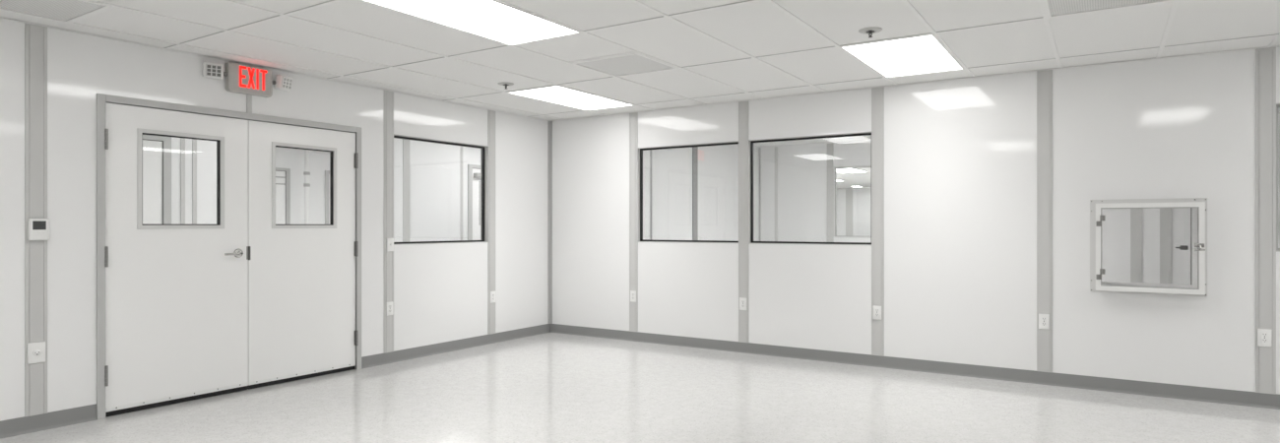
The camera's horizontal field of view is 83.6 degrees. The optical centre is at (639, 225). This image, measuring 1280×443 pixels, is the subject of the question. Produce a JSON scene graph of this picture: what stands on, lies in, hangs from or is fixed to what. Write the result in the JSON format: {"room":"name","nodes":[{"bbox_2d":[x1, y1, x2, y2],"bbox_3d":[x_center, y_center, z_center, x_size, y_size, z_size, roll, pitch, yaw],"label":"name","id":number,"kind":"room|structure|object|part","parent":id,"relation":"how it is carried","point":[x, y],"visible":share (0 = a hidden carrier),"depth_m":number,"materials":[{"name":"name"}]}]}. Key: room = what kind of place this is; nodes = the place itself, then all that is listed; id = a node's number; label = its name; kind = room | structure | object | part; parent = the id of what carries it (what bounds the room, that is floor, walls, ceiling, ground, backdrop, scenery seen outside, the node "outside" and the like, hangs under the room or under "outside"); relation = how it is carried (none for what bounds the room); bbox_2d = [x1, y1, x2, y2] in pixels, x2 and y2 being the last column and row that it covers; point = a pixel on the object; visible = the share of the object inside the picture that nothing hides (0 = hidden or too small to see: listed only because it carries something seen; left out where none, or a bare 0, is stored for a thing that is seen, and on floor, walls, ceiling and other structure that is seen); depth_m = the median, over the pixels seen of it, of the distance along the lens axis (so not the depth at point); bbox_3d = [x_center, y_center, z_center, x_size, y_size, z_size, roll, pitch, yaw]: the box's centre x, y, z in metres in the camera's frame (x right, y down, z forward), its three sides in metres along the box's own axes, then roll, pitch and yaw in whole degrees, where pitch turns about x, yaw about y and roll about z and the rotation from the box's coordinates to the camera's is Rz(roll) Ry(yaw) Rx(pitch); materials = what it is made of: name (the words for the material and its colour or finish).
{"room":"clean room","nodes":[
{"label":"clean room","id":0,"kind":"room"},
{"bbox_2d":[0,18,547,421],"bbox_3d":[-3.346,-0.011,4.833,0.100,2.500,8.500,0,0,33],"label":"wall","id":1,"kind":"structure","parent":0,"point":[440,289],"depth_m":5.18,"materials":[{"name":"white paint"}]},
{"bbox_2d":[24,23,47,416],"bbox_3d":[-3.627,-0.030,4.301,0.008,2.342,0.106,0,0,33],"label":"trim","id":2,"kind":"structure","parent":1,"relation":"attached to","point":[35,36],"depth_m":4.29,"materials":[{"name":"grey metal"}]},
{"bbox_2d":[27,341,45,364],"bbox_3d":[-3.619,0.767,4.295,0.011,0.124,0.086,0,0,33],"label":"wall outlet","id":3,"kind":"object","parent":1,"relation":"attached to","point":[35,351],"visible":1,"depth_m":4.29,"materials":[{"name":"white plastic"}]},
{"bbox_2d":[32,349,41,355],"bbox_3d":[-3.617,0.765,4.293,0.004,0.038,0.038,0,0,33],"label":"socket","id":4,"kind":"object","parent":3,"relation":"attached to","point":[34,352],"depth_m":4.29,"materials":[{"name":"grey plastic"}]},
{"bbox_2d":[28,218,49,240],"bbox_3d":[-3.609,0.027,4.299,0.027,0.130,0.100,0,0,33],"label":"thermostat","id":5,"kind":"object","parent":1,"relation":"attached to","point":[38,228],"visible":1,"depth_m":4.29,"materials":[{"name":"white plastic"}]},
{"bbox_2d":[0,403,97,438],"bbox_3d":[-4.535,1.189,2.897,0.016,0.099,3.958,0,0,33],"label":"baseboard","id":6,"kind":"structure","parent":1,"relation":"attached to","point":[64,417],"depth_m":4.34,"materials":[{"name":"grey plastic"}]},
{"bbox_2d":[104,102,248,416],"bbox_3d":[-3.189,0.224,4.981,0.112,2.024,0.924,0,0,33],"label":"door","id":7,"kind":"structure","parent":1,"relation":"in","point":[176,295],"depth_m":4.93,"materials":[{"name":"white paint"}]},
{"bbox_3d":[-3.189,1.191,4.986,0.004,0.025,0.905,0,0,33],"label":"sweep rail","id":8,"kind":"part","parent":7,"relation":"part of","materials":[{"name":"white metal"}]},
{"bbox_3d":[-3.206,-0.308,5.004,0.058,0.670,0.559,0,0,33],"label":"vision frame","id":9,"kind":"part","parent":7,"relation":"part of","materials":[{"name":"grey metal"}]},
{"bbox_3d":[-2.972,0.211,5.234,0.024,0.021,0.122,0,0,30],"label":"lever","id":10,"kind":"part","parent":7,"relation":"part of","materials":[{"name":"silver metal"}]},
{"bbox_2d":[96,93,361,419],"bbox_3d":[-2.979,0.200,5.398,0.128,2.078,1.931,0,0,33],"label":"door frame","id":11,"kind":"structure","parent":1,"relation":"attached to","point":[101,98],"depth_m":4.61,"materials":[{"name":"grey paint"}]},
{"bbox_2d":[202,62,293,97],"bbox_3d":[-2.909,-1.081,5.343,0.109,0.207,0.656,0,0,33],"label":"exit sign","id":12,"kind":"object","parent":1,"relation":"attached to","point":[239,79],"visible":1,"depth_m":5.32,"materials":[{"name":"grey plastic"}]},
{"bbox_2d":[202,62,227,78],"bbox_3d":[-3.039,-1.105,5.143,0.109,0.112,0.179,0,0,33],"label":"lamp","id":13,"kind":"object","parent":12,"relation":"attached to","point":[210,70],"depth_m":5.10,"materials":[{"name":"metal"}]},
{"bbox_2d":[272,74,293,91],"bbox_3d":[-2.778,-1.105,5.543,0.105,0.112,0.179,0,0,33],"label":"lamp","id":14,"kind":"object","parent":12,"relation":"attached to","point":[282,82],"depth_m":5.52,"materials":[{"name":"white plastic"}]},
{"bbox_2d":[246,94,252,113],"bbox_3d":[-2.931,-0.908,5.369,0.011,0.138,0.038,0,0,33],"label":"conduit cover","id":15,"kind":"object","parent":1,"relation":"attached to","point":[248,96],"visible":1,"depth_m":5.36,"materials":[{"name":"grey metal"}]},
{"bbox_2d":[247,120,358,389],"bbox_3d":[-2.696,0.224,5.767,0.082,2.024,0.924,0,0,33],"label":"door","id":16,"kind":"structure","parent":1,"relation":"in","point":[301,278],"depth_m":5.72,"materials":[{"name":"white paint"}]},
{"bbox_3d":[-2.688,1.191,5.757,0.004,0.025,0.905,0,0,33],"label":"sweep rail","id":17,"kind":"part","parent":16,"relation":"part of","materials":[{"name":"white metal"}]},
{"bbox_3d":[-2.709,-0.308,5.769,0.058,0.670,0.555,0,0,33],"label":"vision frame","id":18,"kind":"part","parent":16,"relation":"part of","materials":[{"name":"grey metal"}]},
{"bbox_2d":[384,90,393,353],"bbox_3d":[-2.251,-0.030,6.419,0.008,2.342,0.106,0,0,33],"label":"trim","id":19,"kind":"structure","parent":1,"relation":"attached to","point":[388,96],"depth_m":6.41,"materials":[{"name":"grey metal"}]},
{"bbox_2d":[385,301,393,316],"bbox_3d":[-2.241,0.749,6.417,0.009,0.120,0.074,0,0,33],"label":"wall outlet","id":20,"kind":"object","parent":1,"relation":"attached to","point":[389,305],"visible":1,"depth_m":6.41,"materials":[{"name":"white plastic"}]},
{"bbox_2d":[386,238,393,251],"bbox_3d":[-2.235,0.176,6.419,0.018,0.120,0.074,0,0,33],"label":"light switch","id":21,"kind":"object","parent":1,"relation":"attached to","point":[390,241],"visible":1,"depth_m":6.42,"materials":[{"name":"white plastic"}]},
{"bbox_2d":[393,133,488,245],"bbox_3d":[-1.946,-0.321,6.987,0.106,1.000,1.187,0,0,33],"label":"window","id":22,"kind":"structure","parent":1,"relation":"in","point":[483,149],"depth_m":7.45,"materials":[{"name":"black metal"}]},
{"bbox_2d":[361,323,550,369],"bbox_3d":[-1.722,1.189,7.226,0.016,0.099,2.506,0,0,33],"label":"baseboard","id":23,"kind":"structure","parent":1,"relation":"attached to","point":[441,348],"depth_m":7.00,"materials":[{"name":"grey plastic"}]},
{"bbox_2d":[487,110,495,334],"bbox_3d":[-1.551,-0.030,7.495,0.008,2.342,0.106,0,0,33],"label":"trim","id":24,"kind":"structure","parent":1,"relation":"attached to","point":[490,113],"depth_m":7.49,"materials":[{"name":"grey metal"}]},
{"bbox_2d":[490,291,495,303],"bbox_3d":[-1.540,0.753,7.496,0.009,0.120,0.074,0,0,33],"label":"wall outlet","id":25,"kind":"object","parent":1,"relation":"attached to","point":[492,293],"visible":1,"depth_m":7.49,"materials":[{"name":"white plastic"}]},
{"bbox_2d":[547,121,552,323],"bbox_3d":[-1.038,-0.030,8.260,0.036,2.342,0.036,0,0,33],"label":"trim","id":26,"kind":"structure","parent":1,"relation":"attached to","point":[549,123],"depth_m":8.26,"materials":[{"name":"grey metal"}]},
{"bbox_2d":[171,136,480,242],"bbox_3d":[-4.342,-0.011,6.971,0.100,2.500,11.000,0,0,33],"label":"wall","id":27,"kind":"structure","parent":0,"point":[434,167],"depth_m":9.15,"materials":[{"name":"white"}]},
{"bbox_2d":[142,134,171,224],"bbox_3d":[-4.726,0.204,6.266,0.025,2.070,1.130,0,0,33],"label":"door","id":28,"kind":"structure","parent":27,"relation":"in","point":[157,150],"depth_m":6.64,"materials":[{"name":"grey paint"}]},
{"bbox_2d":[180,137,185,224],"bbox_3d":[-4.366,0.019,6.834,0.008,2.440,0.040,0,0,33],"label":"trim","id":29,"kind":"structure","parent":27,"relation":"attached to","point":[182,141],"depth_m":6.83,"materials":[{"name":"grey metal"}]},
{"bbox_2d":[192,138,196,224],"bbox_3d":[-4.308,0.019,6.925,0.008,2.440,0.038,0,0,33],"label":"trim","id":30,"kind":"structure","parent":27,"relation":"attached to","point":[194,142],"depth_m":6.92,"materials":[{"name":"grey metal"}]},
{"bbox_2d":[402,138,409,242],"bbox_3d":[-2.944,0.019,9.023,0.008,2.440,0.104,0,0,33],"label":"trim","id":31,"kind":"structure","parent":27,"relation":"attached to","point":[406,143],"depth_m":9.01,"materials":[{"name":"grey metal"}]},
{"bbox_2d":[460,145,462,240],"bbox_3d":[-2.440,0.019,9.799,0.008,2.440,0.040,0,0,33],"label":"trim","id":32,"kind":"structure","parent":27,"relation":"attached to","point":[461,146],"depth_m":9.79,"materials":[{"name":"grey metal"}]},
{"bbox_2d":[467,164,480,240],"bbox_3d":[-2.066,0.199,10.304,0.085,2.080,1.030,0,0,33],"label":"door","id":33,"kind":"structure","parent":27,"relation":"in","point":[474,170],"depth_m":9.98,"materials":[{"name":"grey paint"}]},
{"bbox_3d":[-2.093,-0.309,10.322,0.017,0.625,0.620,0,0,33],"label":"vision frame","id":34,"kind":"part","parent":33,"relation":"part of","materials":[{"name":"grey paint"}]},
{"bbox_2d":[275,148,871,236],"bbox_3d":[0.757,-0.011,12.661,9.950,2.500,26.100,0,0,33],"label":"wall","id":35,"kind":"structure","parent":0,"point":[319,162],"depth_m":12.07,"materials":[{"name":"white"}]},
{"bbox_2d":[275,167,290,224],"bbox_3d":[-6.007,0.159,11.176,0.025,2.160,1.128,0,0,33],"label":"door","id":36,"kind":"structure","parent":35,"relation":"in","point":[283,175],"depth_m":11.56,"materials":[{"name":"grey paint"}]},
{"bbox_2d":[324,170,329,224],"bbox_3d":[-5.049,0.154,12.595,0.085,2.170,1.030,0,0,33],"label":"door","id":37,"kind":"structure","parent":35,"relation":"in","point":[327,172],"depth_m":12.20,"materials":[{"name":"grey paint"}]},
{"bbox_2d":[845,189,852,236],"bbox_3d":[7.027,0.019,24.024,0.240,2.440,0.012,0,0,33],"label":"trim","id":38,"kind":"structure","parent":35,"relation":"attached to","point":[849,192],"depth_m":24.02,"materials":[{"name":"grey metal"}]},
{"bbox_2d":[0,0,1279,189],"bbox_3d":[2.401,-1.251,11.474,15.100,0.101,26.100,0,0,33],"label":"ceiling","id":39,"kind":"structure","parent":0,"point":[723,51],"depth_m":4.69,"materials":[{"name":"tile"}]},
{"bbox_2d":[0,0,111,22],"bbox_3d":[-3.305,-1.210,3.840,0.586,0.023,0.586,0,0,33],"label":"ceiling vent","id":40,"kind":"object","parent":39,"relation":"in","point":[66,11],"visible":0.89,"depth_m":3.98,"materials":[{"name":"white"}]},
{"bbox_2d":[360,0,581,46],"bbox_3d":[-0.940,-1.215,4.122,0.598,0.032,1.208,0,0,33],"label":"recessed light","id":41,"kind":"object","parent":39,"relation":"in","point":[492,20],"visible":0.85,"depth_m":4.17,"materials":[{"name":"white plastic"}]},
{"bbox_2d":[497,81,513,89],"bbox_3d":[-1.146,-1.185,6.117,0.140,0.044,0.140,0,0,33],"label":"sprinkler head","id":42,"kind":"object","parent":39,"relation":"attached to","point":[505,84],"visible":1,"depth_m":6.09},
{"bbox_2d":[507,85,633,110],"bbox_3d":[-0.633,-1.215,6.832,0.598,0.032,1.208,0,0,33],"label":"recessed light","id":43,"kind":"object","parent":39,"relation":"in","point":[557,95],"visible":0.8,"depth_m":6.78,"materials":[{"name":"white plastic"}]},
{"bbox_2d":[571,53,678,77],"bbox_3d":[-0.109,-1.210,5.401,0.586,0.023,0.586,0,0,33],"label":"ceiling vent","id":44,"kind":"object","parent":39,"relation":"in","point":[634,63],"visible":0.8,"depth_m":5.41,"materials":[{"name":"white"}]},
{"bbox_2d":[836,168,867,173],"bbox_3d":[4.614,-1.227,15.999,0.588,0.032,1.188,0,0,33],"label":"recessed light","id":45,"kind":"object","parent":39,"relation":"in","point":[842,170],"visible":0.49,"depth_m":16.05,"materials":[{"name":"white"}]},
{"bbox_2d":[858,26,882,37],"bbox_3d":[1.427,-1.185,4.432,0.140,0.044,0.140,0,0,33],"label":"sprinkler head","id":46,"kind":"object","parent":39,"relation":"attached to","point":[873,30],"visible":1,"depth_m":4.42},
{"bbox_2d":[839,34,964,77],"bbox_3d":[1.924,-1.215,5.170,0.598,0.032,1.208,0,0,33],"label":"recessed light","id":47,"kind":"object","parent":39,"relation":"in","point":[922,54],"visible":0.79,"depth_m":5.12,"materials":[{"name":"white plastic"}]},
{"bbox_2d":[1043,0,1174,17],"bbox_3d":[2.448,-1.210,3.739,0.586,0.023,0.586,0,0,33],"label":"ceiling vent","id":48,"kind":"object","parent":39,"relation":"in","point":[1054,8],"visible":1,"depth_m":3.93,"materials":[{"name":"white"}]},
{"bbox_2d":[0,332,1279,442],"bbox_3d":[0.259,1.264,2.490,8.700,0.050,8.500,0,0,33],"label":"floor","id":49,"kind":"structure","parent":0,"point":[547,387],"depth_m":4.87,"materials":[{"name":"plastic"}]},
{"bbox_2d":[642,143,759,241],"bbox_3d":[0.781,-0.011,9.605,0.100,2.500,4.000,0,0,33],"label":"wall","id":50,"kind":"structure","parent":0,"point":[718,165],"depth_m":9.51,"materials":[{"name":"white"}]},
{"bbox_2d":[650,149,651,239],"bbox_3d":[0.135,0.019,8.510,0.010,2.440,0.024,0,0,33],"label":"trim","id":51,"kind":"structure","parent":50,"relation":"attached to","point":[651,150],"depth_m":8.50,"materials":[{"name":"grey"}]},
{"bbox_2d":[692,146,698,240],"bbox_3d":[0.723,0.019,9.415,0.010,2.440,0.130,0,0,33],"label":"trim","id":52,"kind":"structure","parent":50,"relation":"attached to","point":[695,149],"depth_m":9.42,"materials":[{"name":"grey metal"}]},
{"bbox_2d":[552,46,1279,394],"bbox_3d":[2.590,-0.011,5.984,8.600,2.500,0.100,0,0,33],"label":"wall","id":53,"kind":"structure","parent":0,"point":[960,156],"depth_m":5.84,"materials":[{"name":"white paint"}]},
{"bbox_2d":[630,290,636,302],"bbox_3d":[-0.073,0.759,7.639,0.074,0.120,0.009,0,0,33],"label":"wall outlet","id":54,"kind":"object","parent":53,"relation":"attached to","point":[632,292],"visible":1,"depth_m":7.63,"materials":[{"name":"white plastic"}]},
{"bbox_2d":[629,112,638,331],"bbox_3d":[-0.071,-0.030,7.649,0.106,2.342,0.008,0,0,33],"label":"trim","id":55,"kind":"structure","parent":53,"relation":"attached to","point":[633,117],"depth_m":7.64,"materials":[{"name":"grey metal"}]},
{"bbox_2d":[638,140,738,243],"bbox_3d":[0.496,-0.321,7.345,1.186,1.000,0.106,0,0,33],"label":"window","id":56,"kind":"structure","parent":53,"relation":"in","point":[640,150],"depth_m":7.59,"materials":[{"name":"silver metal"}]},
{"bbox_2d":[739,297,746,310],"bbox_3d":[0.999,0.764,6.942,0.074,0.120,0.009,0,0,33],"label":"wall outlet","id":57,"kind":"object","parent":53,"relation":"attached to","point":[742,300],"visible":1,"depth_m":6.94,"materials":[{"name":"white plastic"}]},
{"bbox_2d":[738,101,748,342],"bbox_3d":[1.004,-0.030,6.950,0.106,2.342,0.008,0,0,33],"label":"trim","id":58,"kind":"structure","parent":53,"relation":"attached to","point":[742,105],"depth_m":6.94,"materials":[{"name":"grey metal"}]},
{"bbox_2d":[748,131,871,245],"bbox_3d":[1.570,-0.321,6.647,1.182,1.000,0.106,0,0,33],"label":"window","id":59,"kind":"structure","parent":53,"relation":"in","point":[750,142],"depth_m":6.82,"materials":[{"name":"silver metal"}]},
{"bbox_2d":[872,305,881,319],"bbox_3d":[2.069,0.765,6.247,0.074,0.120,0.009,0,0,33],"label":"wall outlet","id":60,"kind":"object","parent":53,"relation":"attached to","point":[876,310],"visible":1,"depth_m":6.25,"materials":[{"name":"white plastic"}]},
{"bbox_2d":[871,86,884,356],"bbox_3d":[2.076,-0.030,6.253,0.106,2.342,0.008,0,0,33],"label":"trim","id":61,"kind":"structure","parent":53,"relation":"attached to","point":[877,94],"depth_m":6.25,"materials":[{"name":"grey metal"}]},
{"bbox_2d":[550,323,1279,409],"bbox_3d":[2.561,1.189,5.934,8.595,0.099,0.016,0,0,33],"label":"baseboard","id":62,"kind":"structure","parent":53,"relation":"attached to","point":[1173,391],"depth_m":5.88,"materials":[{"name":"grey plastic"}]},
{"bbox_2d":[1038,313,1049,329],"bbox_3d":[3.136,0.749,5.554,0.074,0.120,0.009,0,0,33],"label":"wall outlet","id":63,"kind":"object","parent":53,"relation":"attached to","point":[1044,319],"visible":1,"depth_m":5.55,"materials":[{"name":"white plastic"}]},
{"bbox_2d":[1036,69,1052,373],"bbox_3d":[3.144,-0.030,5.559,0.106,2.342,0.008,0,0,33],"label":"trim","id":64,"kind":"structure","parent":53,"relation":"attached to","point":[1044,78],"depth_m":5.55,"materials":[{"name":"grey metal"}]},
{"bbox_2d":[1089,197,1207,296],"bbox_3d":[3.819,0.155,5.414,0.696,0.691,0.767,0,0,33],"label":"hatch","id":65,"kind":"object","parent":53,"relation":"attached to","point":[1197,287],"visible":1,"depth_m":5.23,"materials":[{"name":"white metal"}]},
{"bbox_2d":[1257,328,1272,346],"bbox_3d":[4.227,0.763,4.845,0.074,0.120,0.009,0,0,33],"label":"wall outlet","id":66,"kind":"object","parent":53,"relation":"attached to","point":[1264,336],"visible":1,"depth_m":4.84,"materials":[{"name":"white plastic"}]},
{"bbox_2d":[1255,47,1276,394],"bbox_3d":[4.237,-0.030,4.849,0.106,2.342,0.008,0,0,33],"label":"trim","id":67,"kind":"structure","parent":53,"relation":"attached to","point":[1265,58],"depth_m":4.84,"materials":[{"name":"grey metal"}]},
{"bbox_2d":[1276,103,1279,252],"bbox_3d":[4.805,-0.321,4.545,1.187,1.000,0.106,0,0,33],"label":"window","id":68,"kind":"structure","parent":53,"relation":"in","point":[1277,104],"depth_m":4.85,"materials":[{"name":"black metal"}]},
{"bbox_2d":[759,113,1279,284],"bbox_3d":[5.130,-0.011,9.104,7.740,2.500,0.100,0,0,33],"label":"wall","id":69,"kind":"structure","parent":0,"point":[801,167],"depth_m":10.55,"materials":[{"name":"white"}]},
{"bbox_2d":[759,147,761,241],"bbox_3d":[1.867,0.019,11.159,0.028,2.440,0.010,0,0,33],"label":"trim","id":70,"kind":"structure","parent":69,"relation":"attached to","point":[759,148],"depth_m":11.15,"materials":[{"name":"grey metal"}]},
{"bbox_2d":[774,146,777,241],"bbox_3d":[2.096,0.019,11.010,0.052,2.440,0.010,0,0,33],"label":"trim","id":71,"kind":"structure","parent":69,"relation":"attached to","point":[776,148],"depth_m":11.00,"materials":[{"name":"white metal"}]},
{"bbox_2d":[827,143,833,242],"bbox_3d":[2.803,0.019,10.551,0.100,2.440,0.010,0,0,33],"label":"trim","id":72,"kind":"structure","parent":69,"relation":"attached to","point":[830,147],"depth_m":10.54,"materials":[{"name":"grey metal"}]},
{"bbox_2d":[833,165,871,238],"bbox_3d":[3.109,-0.336,10.417,0.570,1.040,0.112,0,0,33],"label":"window","id":73,"kind":"structure","parent":69,"relation":"in","point":[855,166],"depth_m":10.52,"materials":[{"name":"grey metal"}]},
{"bbox_2d":[1130,208,1142,282],"bbox_3d":[5.914,0.019,8.529,0.116,2.440,0.010,0,0,33],"label":"trim","id":74,"kind":"structure","parent":69,"relation":"attached to","point":[1135,214],"depth_m":8.53,"materials":[{"name":"grey metal"}]},
{"bbox_2d":[1159,208,1171,283],"bbox_3d":[6.152,0.019,8.374,0.116,2.440,0.010,0,0,33],"label":"trim","id":75,"kind":"structure","parent":69,"relation":"attached to","point":[1165,214],"depth_m":8.37,"materials":[{"name":"grey metal"}]},
{"bbox_3d":[-5.321,1.264,7.667,6.300,0.050,11.100,0,0,33],"label":"floor","id":76,"kind":"structure","parent":0,"visible":0},
{"bbox_2d":[303,150,310,224],"bbox_3d":[-5.395,0.019,11.591,0.096,2.440,0.096,0,0,33],"label":"post","id":77,"kind":"object","parent":76,"relation":"on","point":[306,173],"visible":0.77,"depth_m":11.56,"materials":[{"name":"white plastic"}]}
]}

